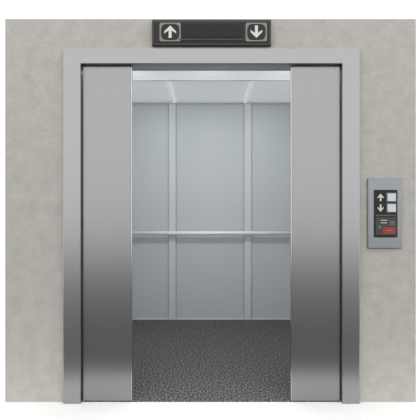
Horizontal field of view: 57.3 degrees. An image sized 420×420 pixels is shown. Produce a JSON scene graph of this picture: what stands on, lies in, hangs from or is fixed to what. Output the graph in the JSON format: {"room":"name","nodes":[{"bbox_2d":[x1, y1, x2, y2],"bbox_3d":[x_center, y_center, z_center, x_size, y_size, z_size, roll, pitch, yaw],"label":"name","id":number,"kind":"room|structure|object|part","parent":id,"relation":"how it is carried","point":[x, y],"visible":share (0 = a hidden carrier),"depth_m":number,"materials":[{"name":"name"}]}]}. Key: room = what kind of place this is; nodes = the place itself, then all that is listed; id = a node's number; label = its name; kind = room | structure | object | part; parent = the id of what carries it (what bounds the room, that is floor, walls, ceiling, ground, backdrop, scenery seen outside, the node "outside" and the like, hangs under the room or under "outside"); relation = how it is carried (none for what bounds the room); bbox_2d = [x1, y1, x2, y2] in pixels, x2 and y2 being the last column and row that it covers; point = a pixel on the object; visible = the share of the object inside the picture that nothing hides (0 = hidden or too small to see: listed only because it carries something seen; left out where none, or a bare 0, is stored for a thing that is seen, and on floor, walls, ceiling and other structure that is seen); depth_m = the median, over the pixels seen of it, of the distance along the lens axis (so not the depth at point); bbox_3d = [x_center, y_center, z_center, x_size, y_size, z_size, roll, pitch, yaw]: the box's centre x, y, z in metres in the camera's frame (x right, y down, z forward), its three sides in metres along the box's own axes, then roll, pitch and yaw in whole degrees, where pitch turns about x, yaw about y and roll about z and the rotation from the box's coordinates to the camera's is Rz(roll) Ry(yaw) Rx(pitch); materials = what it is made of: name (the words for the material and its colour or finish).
{"room":"elevator lobby","nodes":[
{"label":"elevator lobby","id":0,"kind":"room"},
{"bbox_2d":[0,402,419,419],"bbox_3d":[0.000,1.225,-1.100,8.000,0.050,7.000,0,0,0],"label":"floor","id":1,"kind":"structure","parent":0,"point":[8,410],"depth_m":2.30,"materials":[{"name":"white"}]},
{"bbox_2d":[82,71,340,401],"bbox_3d":[0.000,0.008,3.320,2.060,2.424,1.840,0,0,0],"label":"elevator","id":2,"kind":"object","parent":1,"relation":"on","point":[211,149],"depth_m":4.21,"materials":[{"name":"silver metal"}]},
{"bbox_3d":[0.000,0.250,4.167,1.940,0.042,0.085,0,0,0],"label":"handrail","id":3,"kind":"part","parent":2,"relation":"part of","materials":[{"name":"silver metal"}]},
{"bbox_3d":[0.000,1.194,4.204,2.000,0.012,0.012,0,0,0],"label":"skirting","id":4,"kind":"part","parent":2,"relation":"part of","materials":[{"name":"white metal"}]},
{"bbox_3d":[0.000,-1.173,4.195,2.000,0.021,0.030,0,0,0],"label":"cornice","id":5,"kind":"part","parent":2,"relation":"part of","materials":[{"name":"white metal"}]},
{"bbox_2d":[5,19,415,401],"bbox_3d":[0.003,0.003,2.450,2.568,2.394,0.100,0,0,0],"label":"wall","id":6,"kind":"structure","parent":0,"point":[33,47],"depth_m":2.40,"materials":[{"name":"paint"}]},
{"bbox_2d":[63,48,359,403],"bbox_3d":[0.009,0.099,2.387,1.837,2.202,0.024,0,0,0],"label":"door frame","id":7,"kind":"structure","parent":6,"relation":"attached to","point":[73,58],"depth_m":2.38,"materials":[{"name":"silver metal"}]},
{"bbox_2d":[82,65,340,400],"bbox_3d":[0.009,0.126,2.449,1.716,2.148,0.098,0,0,0],"label":"lining","id":8,"kind":"object","parent":6,"relation":"attached to","point":[135,67],"visible":0.27,"depth_m":2.41,"materials":[{"name":"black metal"}]},
{"bbox_2d":[83,66,132,400],"bbox_3d":[-0.643,0.148,2.423,0.308,2.098,0.034,0,0,0],"label":"panel","id":9,"kind":"object","parent":8,"relation":"attached to","point":[106,89],"depth_m":2.41,"materials":[{"name":"silver metal"}]},
{"bbox_3d":[-0.492,0.148,2.423,0.006,2.098,0.030,0,0,0],"label":"edge strip","id":10,"kind":"part","parent":9,"relation":"part of","materials":[{"name":"silver metal"}]},
{"bbox_2d":[290,66,339,400],"bbox_3d":[0.661,0.148,2.423,0.308,2.098,0.034,0,0,0],"label":"panel","id":11,"kind":"object","parent":8,"relation":"attached to","point":[315,89],"depth_m":2.41,"materials":[{"name":"silver metal"}]},
{"bbox_3d":[0.510,0.148,2.423,0.006,2.098,0.030,0,0,0],"label":"edge strip","id":12,"kind":"part","parent":11,"relation":"part of","materials":[{"name":"silver metal"}]},
{"bbox_2d":[152,20,270,46],"bbox_3d":[0.009,-1.097,2.379,0.738,0.161,0.042,0,0,0],"label":"indicator","id":13,"kind":"object","parent":6,"relation":"attached to","point":[165,33],"visible":1,"depth_m":2.36,"materials":[{"name":"grey plastic"}]},
{"bbox_2d":[367,178,401,248],"bbox_3d":[1.088,0.022,2.387,0.212,0.436,0.026,0,0,0],"label":"panel","id":14,"kind":"object","parent":6,"relation":"attached to","point":[384,195],"visible":1,"depth_m":2.39,"materials":[{"name":"silver metal"}]},
{"bbox_3d":[1.091,0.100,2.381,0.128,0.112,0.002,0,0,0],"label":"panel","id":15,"kind":"part","parent":14,"relation":"part of","materials":[{"name":"grey plastic"}]},
{"bbox_3d":[1.109,0.128,2.379,0.080,0.040,0.002,0,0,0],"label":"fire key plate","id":16,"kind":"part","parent":14,"relation":"part of","materials":[{"name":"red plastic"}]},
{"bbox_2d":[389,221,394,225],"bbox_3d":[1.127,0.082,2.379,0.036,0.030,0.004,0,0,0],"label":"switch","id":17,"kind":"object","parent":14,"relation":"attached to","point":[391,223],"depth_m":2.38,"materials":[{"name":"grey plastic"}]}
]}

